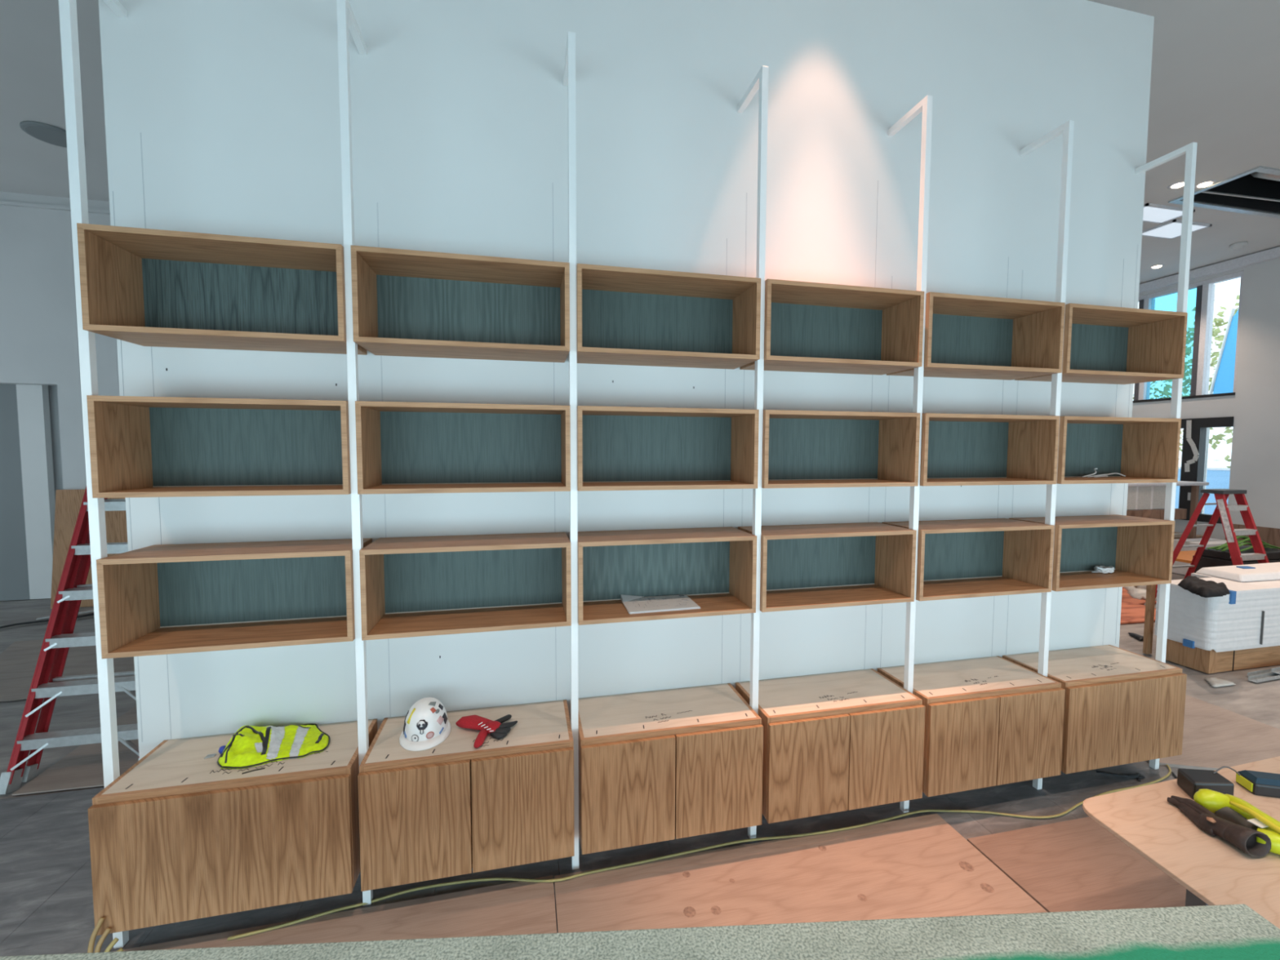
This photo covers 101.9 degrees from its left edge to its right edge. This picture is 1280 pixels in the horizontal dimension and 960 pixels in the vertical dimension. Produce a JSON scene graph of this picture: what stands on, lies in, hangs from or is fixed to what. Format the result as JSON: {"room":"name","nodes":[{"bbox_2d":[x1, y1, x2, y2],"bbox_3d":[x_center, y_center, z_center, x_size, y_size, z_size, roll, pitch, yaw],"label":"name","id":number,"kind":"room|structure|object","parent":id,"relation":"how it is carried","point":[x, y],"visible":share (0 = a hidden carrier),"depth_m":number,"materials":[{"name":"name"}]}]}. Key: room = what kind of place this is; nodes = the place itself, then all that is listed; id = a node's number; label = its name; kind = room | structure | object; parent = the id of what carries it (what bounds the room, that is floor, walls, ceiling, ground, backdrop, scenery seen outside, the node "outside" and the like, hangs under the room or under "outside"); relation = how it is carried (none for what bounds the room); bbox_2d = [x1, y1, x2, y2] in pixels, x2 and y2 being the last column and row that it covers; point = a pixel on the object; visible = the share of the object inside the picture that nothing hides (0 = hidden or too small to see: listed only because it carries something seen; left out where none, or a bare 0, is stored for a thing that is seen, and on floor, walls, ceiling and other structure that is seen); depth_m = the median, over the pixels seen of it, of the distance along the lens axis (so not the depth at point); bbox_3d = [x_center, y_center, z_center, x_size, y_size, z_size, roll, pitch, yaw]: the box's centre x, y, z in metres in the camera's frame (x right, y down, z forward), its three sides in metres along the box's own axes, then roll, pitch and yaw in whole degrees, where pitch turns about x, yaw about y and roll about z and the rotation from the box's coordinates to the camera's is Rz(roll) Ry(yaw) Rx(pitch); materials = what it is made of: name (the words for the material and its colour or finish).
{"room":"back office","nodes":[
{"label":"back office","id":0,"kind":"room"},
{"bbox_2d":[0,191,119,489],"bbox_3d":[-1.221,-1.238,10.213,23.600,5.680,2.580,-1,3,-13],"label":"wall","id":1,"kind":"structure","parent":0,"point":[39,338],"depth_m":7.24,"materials":[{"name":"paint"}]},
{"bbox_2d":[0,383,62,600],"bbox_3d":[-9.257,0.000,7.709,2.600,3.450,0.700,-1,3,-13],"label":"door","id":2,"kind":"structure","parent":1,"relation":"in","point":[31,476],"depth_m":7.48,"materials":[{"name":"paint"}]},
{"bbox_2d":[0,200,110,214],"bbox_3d":[-0.928,-3.840,8.780,23.600,0.040,0.050,-1,3,-13],"label":"trim","id":3,"kind":"structure","parent":1,"relation":"attached to","point":[2,202],"depth_m":7.14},
{"bbox_2d":[98,0,1154,759],"bbox_3d":[0.539,-0.604,3.233,6.167,5.216,0.281,-1,3,-13],"label":"wall","id":4,"kind":"structure","parent":0,"point":[222,117],"depth_m":2.92,"materials":[{"name":"white paint"}]},
{"bbox_2d":[86,395,351,497],"bbox_3d":[-1.827,-0.150,2.404,0.963,0.421,0.346,-1,3,-13],"label":"shelf box","id":5,"kind":"object","parent":4,"relation":"attached to","point":[140,446],"visible":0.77,"depth_m":2.48,"materials":[{"name":"teal wood"}]},
{"bbox_2d":[96,537,372,658],"bbox_3d":[-1.829,0.527,2.443,0.963,0.421,0.346,-1,3,-13],"label":"shelf box","id":6,"kind":"object","parent":4,"relation":"attached to","point":[157,599],"visible":0.84,"depth_m":2.50,"materials":[{"name":"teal wood"}]},
{"bbox_2d":[351,244,569,362],"bbox_3d":[-0.849,-0.844,2.583,0.963,0.421,0.346,-1,3,-13],"label":"shelf box","id":7,"kind":"object","parent":4,"relation":"attached to","point":[406,303],"visible":1,"depth_m":2.65,"materials":[{"name":"brown wood"}]},
{"bbox_2d":[355,400,570,493],"bbox_3d":[-0.851,-0.160,2.622,0.963,0.421,0.346,-1,3,-13],"label":"shelf box","id":8,"kind":"object","parent":4,"relation":"attached to","point":[402,447],"visible":1,"depth_m":2.72,"materials":[{"name":"teal wood"}]},
{"bbox_2d":[359,532,571,640],"bbox_3d":[-0.853,0.517,2.660,0.963,0.421,0.346,-1,3,-13],"label":"shelf box","id":9,"kind":"object","parent":4,"relation":"attached to","point":[416,586],"visible":1,"depth_m":2.73,"materials":[{"name":"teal wood"}]},
{"bbox_2d":[577,526,756,625],"bbox_3d":[0.123,0.507,2.878,0.963,0.421,0.346,-1,3,-13],"label":"shelf box","id":10,"kind":"object","parent":4,"relation":"attached to","point":[716,567],"visible":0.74,"depth_m":2.97,"materials":[{"name":"brown wood"}]},
{"bbox_2d":[620,594,700,613],"bbox_3d":[0.108,0.679,2.896,0.400,0.030,0.271,-1,3,-13],"label":"paper stack","id":11,"kind":"object","parent":10,"relation":"on","point":[633,604],"visible":1,"depth_m":2.88,"materials":[{"name":"paper"}]},
{"bbox_2d":[633,595,688,608],"bbox_3d":[0.119,0.683,2.917,0.324,0.001,0.201,-1,3,-13],"label":"paper","id":12,"kind":"object","parent":11,"relation":"on","point":[670,601],"depth_m":2.91,"materials":[{"name":"paper"}]},
{"bbox_2d":[577,405,759,491],"bbox_3d":[0.125,-0.170,2.839,0.963,0.421,0.346,-1,3,-13],"label":"shelf box","id":13,"kind":"object","parent":4,"relation":"attached to","point":[620,448],"visible":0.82,"depth_m":2.95,"materials":[{"name":"teal wood"}]},
{"bbox_2d":[576,263,760,368],"bbox_3d":[0.127,-0.854,2.800,0.963,0.421,0.346,-1,3,-13],"label":"shelf box","id":14,"kind":"object","parent":4,"relation":"attached to","point":[625,316],"visible":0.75,"depth_m":2.88,"materials":[{"name":"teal wood"}]},
{"bbox_2d":[737,522,916,612],"bbox_3d":[1.099,0.497,3.095,0.963,0.421,0.346,-1,3,-13],"label":"shelf box","id":15,"kind":"object","parent":4,"relation":"attached to","point":[833,565],"visible":0.83,"depth_m":3.19,"materials":[{"name":"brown wood"}]},
{"bbox_2d":[735,668,924,823],"bbox_3d":[1.109,1.542,3.100,0.964,0.571,0.464,-1,3,-13],"label":"base cabinet","id":16,"kind":"object","parent":4,"relation":"attached to","point":[837,741],"visible":0.98,"depth_m":2.89,"materials":[{"name":"brown wood"}]},
{"bbox_2d":[739,278,924,374],"bbox_3d":[1.103,-0.863,3.018,0.963,0.421,0.346,-1,3,-13],"label":"shelf box","id":17,"kind":"object","parent":4,"relation":"attached to","point":[809,326],"visible":0.84,"depth_m":3.11,"materials":[{"name":"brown wood"}]},
{"bbox_2d":[761,409,919,488],"bbox_3d":[1.101,-0.179,3.057,0.963,0.421,0.346,-1,3,-13],"label":"shelf box","id":18,"kind":"object","parent":4,"relation":"attached to","point":[802,449],"visible":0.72,"depth_m":3.18,"materials":[{"name":"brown wood"}]},
{"bbox_2d":[882,518,1054,600],"bbox_3d":[2.075,0.488,3.312,0.963,0.421,0.346,-1,3,-13],"label":"shelf box","id":19,"kind":"object","parent":4,"relation":"attached to","point":[962,558],"visible":0.78,"depth_m":3.40,"materials":[{"name":"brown wood"}]},
{"bbox_2d":[877,655,1065,796],"bbox_3d":[2.085,1.532,3.317,0.964,0.571,0.464,-1,3,-13],"label":"base cabinet","id":20,"kind":"object","parent":4,"relation":"attached to","point":[991,721],"visible":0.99,"depth_m":3.11,"materials":[{"name":"brown wood"}]},
{"bbox_2d":[886,292,1065,380],"bbox_3d":[2.079,-0.873,3.235,0.963,0.421,0.346,-1,3,-13],"label":"shelf box","id":21,"kind":"object","parent":4,"relation":"attached to","point":[967,336],"visible":0.81,"depth_m":3.33,"materials":[{"name":"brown wood"}]},
{"bbox_2d":[920,413,1059,485],"bbox_3d":[2.077,-0.189,3.274,0.963,0.421,0.346,-1,3,-13],"label":"shelf box","id":22,"kind":"object","parent":4,"relation":"attached to","point":[957,449],"visible":0.79,"depth_m":3.40,"materials":[{"name":"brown wood"}]},
{"bbox_2d":[1008,515,1174,591],"bbox_3d":[3.052,0.478,3.530,0.963,0.421,0.346,-1,3,-13],"label":"shelf box","id":23,"kind":"object","parent":4,"relation":"attached to","point":[1140,550],"depth_m":3.60,"materials":[{"name":"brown wood"}]},
{"bbox_2d":[1002,644,1186,773],"bbox_3d":[3.061,1.522,3.535,0.964,0.571,0.464,-1,3,-13],"label":"base cabinet","id":24,"kind":"object","parent":4,"relation":"attached to","point":[1122,706],"visible":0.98,"depth_m":3.33,"materials":[{"name":"brown wood"}]},
{"bbox_2d":[1014,302,1187,384],"bbox_3d":[3.055,-0.883,3.453,0.963,0.421,0.346,-1,3,-13],"label":"shelf box","id":25,"kind":"object","parent":4,"relation":"attached to","point":[1103,344],"visible":0.81,"depth_m":3.51,"materials":[{"name":"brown wood"}]},
{"bbox_2d":[1056,416,1181,484],"bbox_3d":[3.053,-0.199,3.491,0.963,0.421,0.346,-1,3,-13],"label":"shelf box","id":26,"kind":"object","parent":4,"relation":"attached to","point":[1142,450],"visible":0.77,"depth_m":3.62,"materials":[{"name":"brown wood"}]},
{"bbox_2d":[1082,467,1125,477],"bbox_3d":[3.231,-0.050,3.620,0.345,0.063,0.089,-1,3,-13],"label":"loose cable","id":27,"kind":"object","parent":26,"relation":"on","point":[1095,473],"visible":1,"depth_m":3.58,"materials":[{"name":"white plastic"}]},
{"bbox_2d":[0,573,1279,956],"bbox_3d":[0.254,2.038,3.742,23.600,0.120,16.200,-1,3,-13],"label":"floor","id":28,"kind":"structure","parent":0,"point":[46,907],"depth_m":3.03,"materials":[{"name":"stone"}]},
{"bbox_2d":[0,609,93,628],"bbox_3d":[-7.455,1.760,6.618,0.318,0.051,1.741,3,5,44],"label":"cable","id":29,"kind":"object","parent":28,"relation":"on","point":[42,619],"visible":0.3,"depth_m":6.54,"materials":[{"name":"black plastic"}]},
{"bbox_2d":[0,639,134,701],"bbox_3d":[-5.588,1.868,5.352,2.700,0.008,1.700,-1,3,-13],"label":"board","id":30,"kind":"object","parent":28,"relation":"on","point":[18,662],"visible":0.31,"depth_m":5.23,"materials":[{"name":"wood"}]},
{"bbox_2d":[11,705,138,795],"bbox_3d":[-3.166,1.943,4.142,2.100,0.008,1.420,-1,3,-13],"label":"board","id":31,"kind":"object","parent":28,"relation":"on","point":[82,767],"visible":0.14,"depth_m":3.54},
{"bbox_2d":[0,486,139,794],"bbox_3d":[-3.759,0.799,3.740,0.800,2.366,0.938,-1,3,-13],"label":"step ladder","id":32,"kind":"object","parent":31,"relation":"on","point":[59,637],"visible":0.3,"depth_m":3.53,"materials":[{"name":"metal"}]},
{"bbox_2d":[50,488,127,608],"bbox_3d":[-7.418,0.943,7.335,1.410,1.620,0.225,-1,3,-13],"label":"wooden board","id":33,"kind":"object","parent":28,"relation":"on","point":[68,502],"visible":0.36,"depth_m":7.23,"materials":[{"name":"wood"}]},
{"bbox_2d":[58,0,128,949],"bbox_3d":[-2.318,-0.040,2.317,0.036,4.179,0.325,-1,3,-13],"label":"upright","id":34,"kind":"object","parent":28,"relation":"on","point":[67,8],"visible":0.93,"depth_m":2.14,"materials":[{"name":"metal"}]},
{"bbox_2d":[76,222,367,355],"bbox_3d":[-1.825,-0.834,2.365,0.963,0.421,0.346,-1,3,-13],"label":"shelf box","id":35,"kind":"object","parent":34,"relation":"attached to","point":[150,287],"visible":0.9,"depth_m":2.41,"materials":[{"name":"brown wood"}]},
{"bbox_2d":[87,718,377,935],"bbox_3d":[-1.819,1.572,2.448,0.964,0.571,0.464,-1,3,-13],"label":"base cabinet","id":36,"kind":"object","parent":34,"relation":"attached to","point":[179,835],"visible":0.96,"depth_m":2.24,"materials":[{"name":"brown wood"}]},
{"bbox_2d":[87,916,123,952],"bbox_3d":[-2.152,1.929,2.100,0.145,0.275,0.106,-1,3,-13],"label":"loop","id":37,"kind":"object","parent":36,"relation":"hanging from","point":[91,942],"visible":0.66,"depth_m":2.11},
{"bbox_2d":[204,723,330,768],"bbox_3d":[-1.767,1.244,2.500,0.531,0.078,0.363,-1,3,-13],"label":"safety vest","id":38,"kind":"object","parent":36,"relation":"on","point":[251,746],"visible":1,"depth_m":2.45,"materials":[{"name":"fabric"}]},
{"bbox_2d":[113,875,556,951],"bbox_3d":[-1.476,2.078,1.808,2.382,0.012,1.220,-1,3,-13],"label":"board","id":39,"kind":"object","parent":28,"relation":"on","point":[515,908],"visible":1,"depth_m":2.40,"materials":[{"name":"brown wood"}]},
{"bbox_2d":[336,0,373,906],"bbox_3d":[-1.343,-0.050,2.534,0.036,4.179,0.325,-1,3,-13],"label":"upright","id":40,"kind":"object","parent":28,"relation":"on","point":[346,20],"visible":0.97,"depth_m":2.35,"materials":[{"name":"metal"}]},
{"bbox_2d":[357,699,574,891],"bbox_3d":[-0.843,1.562,2.665,0.964,0.571,0.464,-1,3,-13],"label":"base cabinet","id":41,"kind":"object","parent":40,"relation":"attached to","point":[452,807],"visible":0.86,"depth_m":2.46,"materials":[{"name":"brown wood"}]},
{"bbox_2d":[399,697,451,751],"bbox_3d":[-1.078,1.195,2.609,0.238,0.167,0.304,-1,3,-13],"label":"hard hat","id":42,"kind":"object","parent":41,"relation":"on","point":[427,725],"visible":1,"depth_m":2.54,"materials":[{"name":"white plastic"}]},
{"bbox_2d":[455,714,517,748],"bbox_3d":[-0.769,1.250,2.657,0.267,0.053,0.287,-2,4,-39],"label":"glove","id":43,"kind":"object","parent":41,"relation":"on","point":[496,729],"visible":1,"depth_m":2.62,"materials":[{"name":"red fabric"}]},
{"bbox_2d":[563,31,578,870],"bbox_3d":[-0.366,-0.060,2.752,0.036,4.179,0.325,-1,3,-13],"label":"upright","id":44,"kind":"object","parent":28,"relation":"on","point":[569,73],"visible":0.98,"depth_m":2.58,"materials":[{"name":"metal"}]},
{"bbox_2d":[577,683,763,854],"bbox_3d":[0.133,1.552,2.883,0.964,0.571,0.464,-1,3,-13],"label":"base cabinet","id":45,"kind":"object","parent":44,"relation":"attached to","point":[668,764],"visible":0.97,"depth_m":2.68,"materials":[{"name":"brown wood"}]},
{"bbox_2d":[0,903,1279,959],"bbox_3d":[-0.281,1.669,1.136,4.047,0.888,0.550,0,3,-3],"label":"ledge","id":46,"kind":"object","parent":28,"relation":"on","point":[1224,931],"visible":1,"depth_m":1.36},
{"bbox_2d":[226,764,1171,940],"bbox_3d":[0.940,2.012,2.903,5.662,0.025,0.291,-1,3,-13],"label":"extension cord","id":47,"kind":"object","parent":28,"relation":"on","point":[1168,774],"visible":0.94,"depth_m":2.75,"materials":[{"name":"rubber"}]},
{"bbox_2d":[737,66,768,838],"bbox_3d":[0.610,-0.070,2.969,0.036,4.179,0.325,-1,3,-13],"label":"upright","id":48,"kind":"object","parent":28,"relation":"on","point":[760,82],"visible":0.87,"depth_m":2.79,"materials":[{"name":"metal"}]},
{"bbox_2d":[554,813,1048,933],"bbox_3d":[0.805,2.056,2.299,2.272,0.012,1.245,-1,3,-13],"label":"board","id":49,"kind":"object","parent":28,"relation":"on","point":[922,866],"visible":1,"depth_m":2.60,"materials":[{"name":"brown wood"}]},
{"bbox_2d":[887,94,933,813],"bbox_3d":[1.586,-0.079,3.187,0.036,4.179,0.325,-1,3,-13],"label":"upright","id":50,"kind":"object","parent":28,"relation":"on","point":[925,105],"visible":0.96,"depth_m":3.00,"materials":[{"name":"metal"}]},
{"bbox_2d":[1019,120,1074,789],"bbox_3d":[2.562,-0.089,3.404,0.036,4.179,0.325,-1,3,-13],"label":"upright","id":51,"kind":"object","parent":28,"relation":"on","point":[1066,129],"visible":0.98,"depth_m":3.22,"materials":[{"name":"metal"}]},
{"bbox_2d":[967,817,1186,912],"bbox_3d":[3.109,2.046,2.572,2.335,0.012,1.235,-1,3,-13],"label":"board","id":52,"kind":"object","parent":28,"relation":"on","point":[1077,864],"visible":0.25,"depth_m":2.71,"materials":[{"name":"brown wood"}]},
{"bbox_2d":[1082,755,1279,928],"bbox_3d":[2.928,1.712,1.842,2.400,0.738,1.270,-1,3,-13],"label":"table","id":53,"kind":"object","parent":52,"relation":"on","point":[1212,870],"visible":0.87,"depth_m":1.92,"materials":[{"name":"brown wood"}]},
{"bbox_2d":[1167,795,1271,857],"bbox_3d":[2.167,1.286,1.980,0.112,0.091,0.299,0,3,-9],"label":"power tool","id":54,"kind":"object","parent":53,"relation":"on","point":[1243,837],"visible":1,"depth_m":1.91,"materials":[{"name":"plastic"}]},
{"bbox_2d":[1177,765,1279,854],"bbox_3d":[2.331,1.279,2.042,0.236,0.100,0.461,2,4,24],"label":"power tool","id":55,"kind":"object","parent":53,"relation":"on","point":[1209,788],"visible":0.89,"depth_m":2.04,"materials":[{"name":"yellow plastic"}]},
{"bbox_2d":[1235,769,1279,797],"bbox_3d":[2.661,1.287,2.201,0.164,0.068,0.095,1,3,13],"label":"battery pack","id":56,"kind":"object","parent":53,"relation":"on","point":[1258,783],"visible":0.88,"depth_m":2.18,"materials":[{"name":"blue plastic"}]},
{"bbox_2d":[1095,769,1145,781],"bbox_3d":[3.244,1.982,3.495,0.277,0.033,0.094,1,3,6],"label":"bundle","id":57,"kind":"object","parent":28,"relation":"on","point":[1137,775],"visible":1,"depth_m":3.48,"materials":[{"name":"black plastic"}]},
{"bbox_2d":[1128,632,1143,640],"bbox_3d":[5.856,1.842,6.141,0.150,0.028,0.210,-1,3,-13],"label":"scrap","id":58,"kind":"object","parent":28,"relation":"on","point":[1138,637],"visible":0.8,"depth_m":6.11,"materials":[{"name":"black plastic"}]},
{"bbox_2d":[1120,586,1156,624],"bbox_3d":[6.878,1.768,7.567,2.200,0.020,1.600,-1,3,-13],"label":"board","id":59,"kind":"object","parent":28,"relation":"on","point":[1132,610],"visible":0.22,"depth_m":7.11,"materials":[{"name":"wood"}]},
{"bbox_2d":[1124,586,1156,600],"bbox_3d":[7.667,1.688,7.914,0.378,0.103,0.884,3,4,38],"label":"plastic bag","id":60,"kind":"object","parent":59,"relation":"on","point":[1138,593],"visible":0.68,"depth_m":7.80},
{"bbox_2d":[1134,509,1153,587],"bbox_3d":[8.116,1.107,8.421,0.300,1.250,0.100,-1,3,-13],"label":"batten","id":61,"kind":"object","parent":28,"relation":"on","point":[1148,513],"visible":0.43,"depth_m":8.39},
{"bbox_2d":[1142,584,1155,653],"bbox_3d":[5.520,1.395,5.620,0.070,0.980,0.040,-1,3,-13],"label":"board","id":62,"kind":"object","parent":28,"relation":"on","point":[1150,589],"visible":0.64,"depth_m":5.61,"materials":[{"name":"wood"}]},
{"bbox_2d":[1135,142,1197,769],"bbox_3d":[3.538,-0.099,3.622,0.036,4.179,0.325,-1,3,-13],"label":"upright","id":63,"kind":"object","parent":28,"relation":"on","point":[1190,149],"visible":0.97,"depth_m":3.43,"materials":[{"name":"metal"}]},
{"bbox_2d":[1126,480,1208,538],"bbox_3d":[9.118,0.831,9.886,2.200,1.640,1.350,-1,3,-13],"label":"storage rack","id":64,"kind":"object","parent":28,"relation":"on","point":[1148,495],"visible":0.34,"depth_m":9.21,"materials":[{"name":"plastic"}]},
{"bbox_2d":[1175,550,1196,563],"bbox_3d":[9.045,1.477,8.291,1.450,0.530,0.800,-1,3,-13],"label":"table","id":65,"kind":"object","parent":28,"relation":"on","point":[1184,556],"visible":0.02,"depth_m":8.25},
{"bbox_2d":[1173,532,1203,539],"bbox_3d":[10.093,1.342,9.903,0.908,0.623,0.500,-1,3,-13],"label":"carton","id":66,"kind":"object","parent":28,"relation":"on","point":[1177,535],"visible":0.02,"depth_m":9.71,"materials":[{"name":"brown cardboard"}]},
{"bbox_2d":[1144,488,1269,604],"bbox_3d":[7.590,0.979,6.817,0.610,1.716,1.204,-1,3,-13],"label":"step ladder","id":67,"kind":"object","parent":28,"relation":"on","point":[1222,509],"visible":0.67,"depth_m":6.66,"materials":[{"name":"metal"}]},
{"bbox_2d":[1172,537,1242,574],"bbox_3d":[10.126,1.386,9.297,0.908,0.603,0.500,-1,3,-13],"label":"carton","id":68,"kind":"object","parent":28,"relation":"on","point":[1211,542],"visible":0.12,"depth_m":9.24,"materials":[{"name":"white cardboard"}]},
{"bbox_2d":[1146,694,1279,770],"bbox_3d":[4.247,1.960,4.050,1.490,0.022,1.330,-1,3,-13],"label":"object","id":69,"kind":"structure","parent":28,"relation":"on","point":[1215,737],"depth_m":3.92,"materials":[{"name":"wood"}]},
{"bbox_2d":[1154,573,1279,673],"bbox_3d":[7.112,1.469,5.733,3.305,0.826,0.670,-1,3,-13],"label":"crate","id":70,"kind":"object","parent":28,"relation":"on","point":[1239,629],"visible":0.88,"depth_m":5.21,"materials":[{"name":"plastic"}]},
{"bbox_2d":[1177,575,1230,597],"bbox_3d":[5.607,1.042,5.156,0.362,0.083,0.856,2,4,30],"label":"jacket","id":71,"kind":"object","parent":70,"relation":"on","point":[1209,588],"visible":1,"depth_m":5.02,"materials":[{"name":"black fabric"}]},
{"bbox_2d":[1195,562,1279,582],"bbox_3d":[7.335,1.006,5.860,2.180,0.090,0.463,-1,3,-13],"label":"parcel","id":72,"kind":"object","parent":70,"relation":"on","point":[1271,571],"visible":1,"depth_m":5.63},
{"bbox_2d":[1204,677,1235,687],"bbox_3d":[5.481,1.913,4.936,0.300,0.022,0.150,-1,3,-13],"label":"scrap","id":73,"kind":"object","parent":28,"relation":"on","point":[1214,682],"visible":1,"depth_m":4.92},
{"bbox_2d":[1192,545,1279,573],"bbox_3d":[8.496,1.386,7.322,1.140,0.820,0.540,-1,3,-13],"label":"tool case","id":74,"kind":"object","parent":28,"relation":"on","point":[1211,557],"visible":0.14,"depth_m":7.17,"materials":[{"name":"black plastic"}]},
{"bbox_2d":[1206,535,1279,551],"bbox_3d":[8.466,0.882,7.271,1.021,0.181,0.354,-1,3,-13],"label":"straps","id":75,"kind":"object","parent":74,"relation":"on","point":[1224,547],"visible":0.56,"depth_m":7.24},
{"bbox_2d":[1247,668,1272,676],"bbox_3d":[6.956,1.888,5.325,2.100,0.035,0.060,-1,3,-15],"label":"stud","id":76,"kind":"object","parent":28,"relation":"on","point":[1264,671],"visible":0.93,"depth_m":5.11,"materials":[{"name":"metal"}]},
{"bbox_2d":[1248,672,1279,683],"bbox_3d":[6.806,1.894,5.218,2.000,0.035,0.060,-1,3,-15],"label":"stud","id":77,"kind":"object","parent":28,"relation":"on","point":[1271,676],"visible":1,"depth_m":5.00,"materials":[{"name":"metal"}]},
{"bbox_2d":[1271,666,1279,674],"bbox_3d":[7.095,1.848,5.298,1.900,0.035,0.060,-1,3,-15],"label":"stud","id":78,"kind":"object","parent":77,"relation":"on","point":[1277,670],"visible":1,"depth_m":5.08,"materials":[{"name":"metal"}]},
{"bbox_2d":[0,0,1279,284],"bbox_3d":[0.269,-3.742,3.413,23.600,0.100,16.200,-1,3,-13],"label":"ceiling","id":79,"kind":"structure","parent":0,"point":[1215,84],"depth_m":5.24,"materials":[{"name":"paint"}]},
{"bbox_2d":[19,120,66,147],"bbox_3d":[-6.527,-3.827,5.769,0.470,0.034,0.470,-1,3,-13],"label":"ceiling speaker","id":80,"kind":"object","parent":79,"relation":"attached to","point":[45,132],"visible":0.83,"depth_m":5.69,"materials":[{"name":"paint"}]},
{"bbox_2d":[1149,264,1164,268],"bbox_3d":[9.751,-4.015,9.796,0.210,0.030,0.210,-1,3,-13],"label":"recessed light","id":81,"kind":"object","parent":79,"relation":"in","point":[1157,265],"visible":1,"depth_m":9.77,"materials":[{"name":"beige"}]},
{"bbox_2d":[1142,203,1195,223],"bbox_3d":[7.530,-3.896,7.603,0.900,0.030,0.420,-1,3,-13],"label":"light panel","id":82,"kind":"object","parent":79,"relation":"attached to","point":[1153,213],"visible":0.63,"depth_m":7.57,"materials":[{"name":"white"}]},
{"bbox_2d":[1142,206,1182,222],"bbox_3d":[7.530,-3.900,7.602,0.840,0.022,0.360,-1,3,-13],"label":"diffuser","id":83,"kind":"object","parent":82,"relation":"attached to","point":[1151,214],"depth_m":7.60,"materials":[{"name":"white"}]},
{"bbox_2d":[1167,181,1184,189],"bbox_3d":[7.054,-3.852,6.801,0.210,0.030,0.210,-1,3,-13],"label":"recessed light","id":84,"kind":"object","parent":79,"relation":"in","point":[1178,184],"visible":0.79,"depth_m":6.78,"materials":[{"name":"beige"}]},
{"bbox_2d":[1142,219,1211,239],"bbox_3d":[8.357,-3.925,8.145,0.750,0.030,0.520,-1,3,-13],"label":"light panel","id":85,"kind":"object","parent":79,"relation":"attached to","point":[1171,229],"visible":0.7,"depth_m":8.13,"materials":[{"name":"white"}]},
{"bbox_2d":[1194,179,1216,188],"bbox_3d":[7.376,-3.850,6.781,0.210,0.030,0.210,-1,3,-13],"label":"recessed light","id":86,"kind":"object","parent":79,"relation":"in","point":[1205,184],"visible":0.98,"depth_m":6.75,"materials":[{"name":"beige"}]},
{"bbox_2d":[1168,165,1279,218],"bbox_3d":[8.798,-4.129,7.077,2.710,0.540,0.930,-1,3,-13],"label":"ceiling opening","id":87,"kind":"object","parent":79,"relation":"attached to","point":[1255,191],"visible":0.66,"depth_m":7.38,"materials":[{"name":"black plastic"}]},
{"bbox_2d":[1229,241,1247,250],"bbox_3d":[10.048,-3.923,8.718,0.200,0.090,0.200,-1,3,-13],"label":"smoke detector","id":88,"kind":"object","parent":79,"relation":"attached to","point":[1237,246],"visible":1,"depth_m":8.67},
{"bbox_2d":[1132,257,1279,539],"bbox_3d":[11.676,-0.972,6.121,0.250,5.680,16.200,-1,3,-13],"label":"wall","id":89,"kind":"structure","parent":0,"point":[1255,406],"depth_m":9.18,"materials":[{"name":"paint"}]},
{"bbox_2d":[1129,416,1233,524],"bbox_3d":[10.611,-0.234,10.615,0.188,1.970,2.260,-1,3,-13],"label":"window","id":90,"kind":"structure","parent":89,"relation":"in","point":[1194,432],"depth_m":9.99,"materials":[{"name":"black paint"}]},
{"bbox_2d":[1133,271,1243,403],"bbox_3d":[10.660,-2.715,10.484,0.200,2.220,2.260,-1,3,-13],"label":"window","id":91,"kind":"structure","parent":89,"relation":"in","point":[1205,298],"depth_m":9.92,"materials":[{"name":"black paint"}]},
{"bbox_2d":[1138,246,1279,293],"bbox_3d":[11.793,-3.633,4.670,0.100,0.160,13.620,-1,3,-13],"label":"trim","id":92,"kind":"structure","parent":89,"relation":"attached to","point":[1273,253],"depth_m":9.57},
{"bbox_2d":[1225,524,1279,549],"bbox_3d":[12.172,1.555,3.986,0.260,0.880,11.540,-1,3,-13],"label":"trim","id":93,"kind":"structure","parent":89,"relation":"attached to","point":[1270,535],"depth_m":9.02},
{"label":"outside","id":94,"kind":"structure","parent":0,"visible":0},
{"bbox_3d":[36.873,1.380,21.224,55.300,0.200,60.000,-1,3,-13],"label":"ground","id":95,"kind":"structure","parent":94,"visible":0},
{"bbox_2d":[1133,332,1213,459],"bbox_3d":[19.670,-2.553,20.878,4.770,7.621,4.869,-1,3,-13],"label":"tree","id":96,"kind":"object","parent":95,"relation":"on","point":[1190,334],"visible":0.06,"depth_m":19.61,"materials":[{"name":"green plant"}]},
{"bbox_2d":[1164,294,1239,467],"bbox_3d":[17.577,-2.201,14.243,4.648,7.660,4.712,-1,3,-13],"label":"tree","id":97,"kind":"object","parent":95,"relation":"on","point":[1215,331],"visible":0.13,"depth_m":15.31,"materials":[{"name":"green plant"}]},
{"bbox_2d":[1174,466,1230,514],"bbox_3d":[15.745,0.689,13.386,0.100,1.960,8.000,-1,3,-13],"label":"hoarding","id":98,"kind":"object","parent":95,"relation":"on","point":[1217,477],"visible":0.03,"depth_m":14.08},
{"bbox_2d":[1201,308,1238,513],"bbox_3d":[14.217,-1.472,12.212,0.070,6.400,1.360,-1,3,-13],"label":"banner flag","id":99,"kind":"object","parent":95,"relation":"on","point":[1223,380],"visible":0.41,"depth_m":12.51,"materials":[{"name":"fabric"}]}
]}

